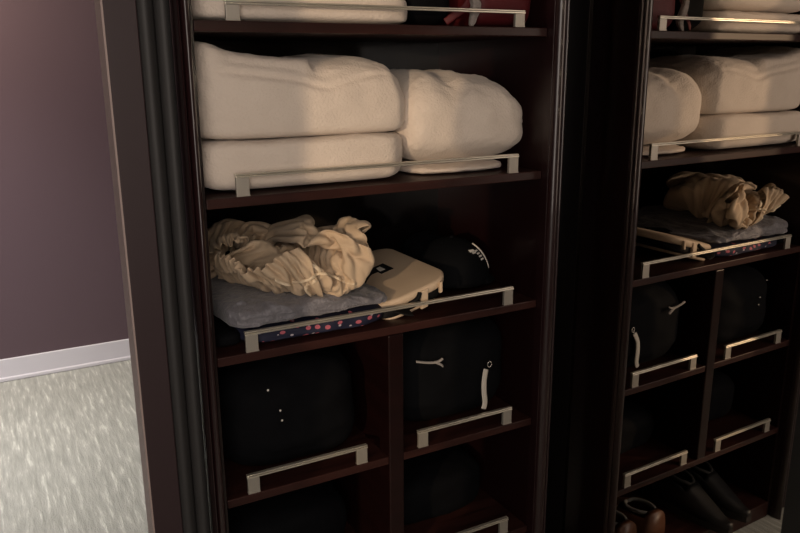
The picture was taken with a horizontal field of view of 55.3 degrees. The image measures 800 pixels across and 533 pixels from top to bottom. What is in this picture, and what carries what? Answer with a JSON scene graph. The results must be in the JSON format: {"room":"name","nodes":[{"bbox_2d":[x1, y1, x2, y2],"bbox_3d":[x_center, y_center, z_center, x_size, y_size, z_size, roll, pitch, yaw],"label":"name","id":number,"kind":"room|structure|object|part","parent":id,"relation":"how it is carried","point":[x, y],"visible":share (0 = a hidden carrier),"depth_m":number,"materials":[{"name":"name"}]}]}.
{"room":"walk-in closet","nodes":[
{"label":"walk-in closet","id":0,"kind":"room"},
{"bbox_2d":[0,0,128,358],"bbox_3d":[-2.959,-0.503,3.121,5.900,2.500,0.080,-8,17,-28],"label":"wall","id":1,"kind":"structure","parent":0,"point":[61,280],"depth_m":3.80,"materials":[{"name":"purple paint"}]},
{"bbox_2d":[0,339,130,382],"bbox_3d":[-2.927,0.660,3.380,5.900,0.118,0.022,-8,17,-28],"label":"baseboard","id":2,"kind":"structure","parent":1,"relation":"attached to","point":[21,367],"depth_m":3.99,"materials":[{"name":"white paint"}]},
{"bbox_2d":[0,360,147,532],"bbox_3d":[-1.367,1.456,0.636,5.900,0.050,6.700,-8,17,-28],"label":"floor","id":3,"kind":"structure","parent":0,"point":[70,457],"depth_m":3.15,"materials":[{"name":"carpet"}]},
{"bbox_2d":[169,0,569,532],"bbox_3d":[-0.119,0.001,1.876,0.874,2.120,0.526,-8,17,-28],"label":"wardrobe","id":4,"kind":"object","parent":3,"relation":"on","point":[510,211],"depth_m":1.84,"materials":[{"name":"black wood"}]},
{"bbox_3d":[-0.491,0.061,1.695,0.030,2.100,0.466,-8,17,-28],"label":"panel","id":5,"kind":"part","parent":4,"relation":"part of","materials":[{"name":"black wood"}]},
{"bbox_2d":[217,345,354,465],"bbox_3d":[-0.299,0.300,1.829,0.348,0.255,0.360,-8,17,-28],"label":"bag","id":6,"kind":"object","parent":4,"relation":"on","point":[277,409],"visible":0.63,"depth_m":1.68,"materials":[{"name":"black fabric"}]},
{"bbox_2d":[191,0,406,23],"bbox_3d":[-0.258,-0.548,1.643,0.480,0.066,0.378,-8,17,-28],"label":"bath towel","id":7,"kind":"object","parent":4,"relation":"on","point":[201,9],"visible":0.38,"depth_m":1.49,"materials":[{"name":"white fabric"}]},
{"bbox_2d":[201,131,401,189],"bbox_3d":[-0.258,-0.253,1.715,0.478,0.106,0.387,-8,17,-28],"label":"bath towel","id":8,"kind":"object","parent":4,"relation":"on","point":[222,159],"visible":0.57,"depth_m":1.54,"materials":[{"name":"white fabric"}]},
{"bbox_2d":[194,41,404,139],"bbox_3d":[-0.261,-0.399,1.686,0.492,0.198,0.390,-8,17,-28],"label":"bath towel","id":9,"kind":"object","parent":8,"relation":"on","point":[241,95],"visible":0.73,"depth_m":1.51,"materials":[{"name":"white fabric"}]},
{"bbox_2d":[224,424,388,508],"bbox_3d":[-0.306,0.426,1.892,0.383,0.020,0.470,-8,17,-28],"label":"shelf","id":10,"kind":"object","parent":4,"relation":"attached to","point":[238,493],"depth_m":1.72,"materials":[{"name":"brown wood"}]},
{"bbox_3d":[-0.200,0.428,1.683,0.284,0.007,0.011,-8,17,-28],"label":"guard rail","id":11,"kind":"part","parent":4,"relation":"part of","materials":[{"name":"silver metal"}]},
{"bbox_2d":[234,304,382,341],"bbox_3d":[-0.260,0.087,1.797,0.363,0.046,0.393,-8,17,-28],"label":"folded pyjamas","id":12,"kind":"object","parent":4,"relation":"on","point":[353,322],"visible":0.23,"depth_m":1.64,"materials":[{"name":"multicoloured fabric"}]},
{"bbox_2d":[211,275,387,327],"bbox_3d":[-0.275,0.041,1.791,0.389,0.056,0.433,-8,17,-28],"label":"shirt","id":13,"kind":"object","parent":12,"relation":"on","point":[237,305],"visible":0.46,"depth_m":1.61,"materials":[{"name":"grey fabric"}]},
{"bbox_2d":[207,214,374,296],"bbox_3d":[-0.282,-0.036,1.736,0.326,0.166,0.389,-8,17,-28],"label":"crumpled cloth","id":14,"kind":"object","parent":13,"relation":"on","point":[298,257],"visible":0.96,"depth_m":1.64,"materials":[{"name":"beige fabric"}]},
{"bbox_3d":[-0.243,-0.044,2.093,0.860,2.100,0.018,-8,17,-28],"label":"panel","id":15,"kind":"part","parent":4,"relation":"part of","materials":[{"name":"black wood"}]},
{"bbox_2d":[193,20,546,42],"bbox_3d":[-0.130,-0.532,1.744,0.799,0.020,0.470,-8,17,-28],"label":"shelf","id":16,"kind":"object","parent":4,"relation":"attached to","point":[207,31],"depth_m":1.61,"materials":[{"name":"brown wood"}]},
{"bbox_2d":[204,164,540,209],"bbox_3d":[-0.128,-0.218,1.826,0.799,0.020,0.470,-8,17,-28],"label":"shelf","id":17,"kind":"object","parent":4,"relation":"attached to","point":[401,181],"depth_m":1.62,"materials":[{"name":"brown wood"}]},
{"bbox_3d":[-0.021,-0.522,1.538,0.678,0.007,0.011,-8,17,-28],"label":"guard rail","id":18,"kind":"part","parent":4,"relation":"part of","materials":[{"name":"silver metal"}]},
{"bbox_2d":[216,282,535,366],"bbox_3d":[-0.126,0.091,1.907,0.799,0.020,0.470,-8,17,-28],"label":"shelf","id":19,"kind":"object","parent":4,"relation":"attached to","point":[447,312],"depth_m":1.73,"materials":[{"name":"brown wood"}]},
{"bbox_3d":[-0.021,-0.216,1.617,0.673,0.007,0.011,-8,17,-28],"label":"guard rail","id":20,"kind":"part","parent":4,"relation":"part of","materials":[{"name":"silver metal"}]},
{"bbox_3d":[-0.021,0.094,1.698,0.670,0.007,0.011,-8,17,-28],"label":"guard rail","id":21,"kind":"part","parent":4,"relation":"part of","materials":[{"name":"silver metal"}]},
{"bbox_2d":[365,249,443,319],"bbox_3d":[-0.038,0.043,1.889,0.194,0.100,0.374,-8,17,-28],"label":"hard case","id":22,"kind":"object","parent":4,"relation":"in","point":[404,279],"visible":0.64,"depth_m":1.80,"materials":[{"name":"beige plastic"}]},
{"bbox_2d":[401,0,448,24],"bbox_3d":[0.006,-0.632,1.766,0.127,0.161,0.306,-8,17,-28],"label":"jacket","id":23,"kind":"object","parent":4,"relation":"on","point":[414,17],"visible":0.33,"depth_m":1.66,"materials":[{"name":"black fabric"}]},
{"bbox_2d":[344,487,526,532],"bbox_3d":[-0.122,0.705,2.068,0.799,0.020,0.470,-8,17,-28],"label":"shelf","id":24,"kind":"object","parent":4,"relation":"attached to","point":[487,506],"depth_m":2.08,"materials":[{"name":"brown wood"}]},
{"bbox_2d":[404,445,479,524],"bbox_3d":[0.043,0.595,2.161,0.344,0.144,0.286,-8,17,-28],"label":"handbag","id":25,"kind":"object","parent":4,"relation":"on","point":[441,482],"visible":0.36,"depth_m":2.06,"materials":[{"name":"black fabric"}]},
{"bbox_2d":[399,158,500,173],"bbox_3d":[0.083,-0.261,1.898,0.268,0.024,0.309,-8,17,-28],"label":"hand towel","id":26,"kind":"object","parent":4,"relation":"on","point":[475,165],"visible":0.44,"depth_m":1.77,"materials":[{"name":"white fabric"}]},
{"bbox_2d":[388,69,522,160],"bbox_3d":[0.089,-0.375,1.871,0.351,0.214,0.349,-8,17,-28],"label":"pillow","id":27,"kind":"object","parent":26,"relation":"on","point":[449,113],"visible":0.73,"depth_m":1.73,"materials":[{"name":"white fabric"}]},
{"bbox_2d":[403,317,501,420],"bbox_3d":[0.071,0.239,2.027,0.357,0.268,0.346,-8,17,-28],"label":"drawstring bag","id":28,"kind":"object","parent":4,"relation":"on","point":[452,368],"visible":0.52,"depth_m":1.89,"materials":[{"name":"black fabric"}]},
{"bbox_3d":[0.140,-0.025,2.003,0.208,0.119,0.210,-8,17,-28],"label":"baseball cap","id":29,"kind":"part","parent":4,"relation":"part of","materials":[{"name":"black fabric"}]},
{"bbox_3d":[0.162,0.376,1.874,0.274,0.007,0.011,-8,17,-28],"label":"guard rail","id":30,"kind":"part","parent":4,"relation":"part of","materials":[{"name":"silver metal"}]},
{"bbox_2d":[404,395,530,459],"bbox_3d":[0.062,0.372,2.085,0.377,0.020,0.470,-8,17,-28],"label":"shelf","id":31,"kind":"object","parent":4,"relation":"attached to","point":[461,433],"depth_m":1.93,"materials":[{"name":"brown wood"}]},
{"bbox_3d":[0.164,0.681,1.954,0.274,0.007,0.011,-8,17,-28],"label":"guard rail","id":32,"kind":"part","parent":4,"relation":"part of","materials":[{"name":"silver metal"}]},
{"bbox_2d":[437,0,530,26],"bbox_3d":[0.138,-0.691,1.790,0.240,0.262,0.302,-8,17,-28],"label":"bag","id":33,"kind":"object","parent":4,"relation":"on","point":[452,18],"visible":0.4,"depth_m":1.71,"materials":[{"name":"fabric"}]},
{"bbox_3d":[0.134,-0.584,1.653,0.080,0.119,0.020,-7,16,-25],"label":"handle","id":34,"kind":"part","parent":33,"relation":"part of","materials":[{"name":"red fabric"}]},
{"bbox_2d":[469,0,480,25],"bbox_3d":[0.155,-0.631,1.640,0.042,0.220,0.023,-8,17,-28],"label":"scarf","id":35,"kind":"object","parent":33,"relation":"hanging from","point":[476,4],"visible":0.85,"depth_m":1.66,"materials":[{"name":"white fabric"}]},
{"bbox_3d":[0.237,-0.044,2.079,0.030,2.100,0.466,-8,17,-28],"label":"panel","id":36,"kind":"part","parent":4,"relation":"part of","materials":[{"name":"black wood"}]},
{"bbox_2d":[545,0,570,525],"bbox_3d":[0.427,-0.229,1.992,0.191,2.500,0.025,-8,17,-28],"label":"trim","id":37,"kind":"structure","parent":3,"relation":"on","point":[570,0],"depth_m":2.02,"materials":[{"name":"black wood"}]},
{"bbox_2d":[545,0,799,532],"bbox_3d":[0.619,0.003,1.709,0.034,2.168,0.739,-9,17,-29],"label":"mirror door","id":38,"kind":"structure","parent":37,"relation":"attached to","point":[675,403],"depth_m":1.68,"materials":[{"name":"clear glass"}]},
{"bbox_2d":[94,0,182,532],"bbox_3d":[-0.489,-0.074,1.422,0.055,2.500,0.066,-8,17,-28],"label":"door frame","id":39,"kind":"structure","parent":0,"point":[120,16],"depth_m":1.41,"materials":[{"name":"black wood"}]},
{"bbox_2d":[136,0,210,532],"bbox_3d":[-0.437,-0.080,1.446,0.061,2.500,0.060,-8,17,-28],"label":"trim","id":40,"kind":"structure","parent":39,"relation":"attached to","point":[153,16],"depth_m":1.44,"materials":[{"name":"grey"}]}
]}

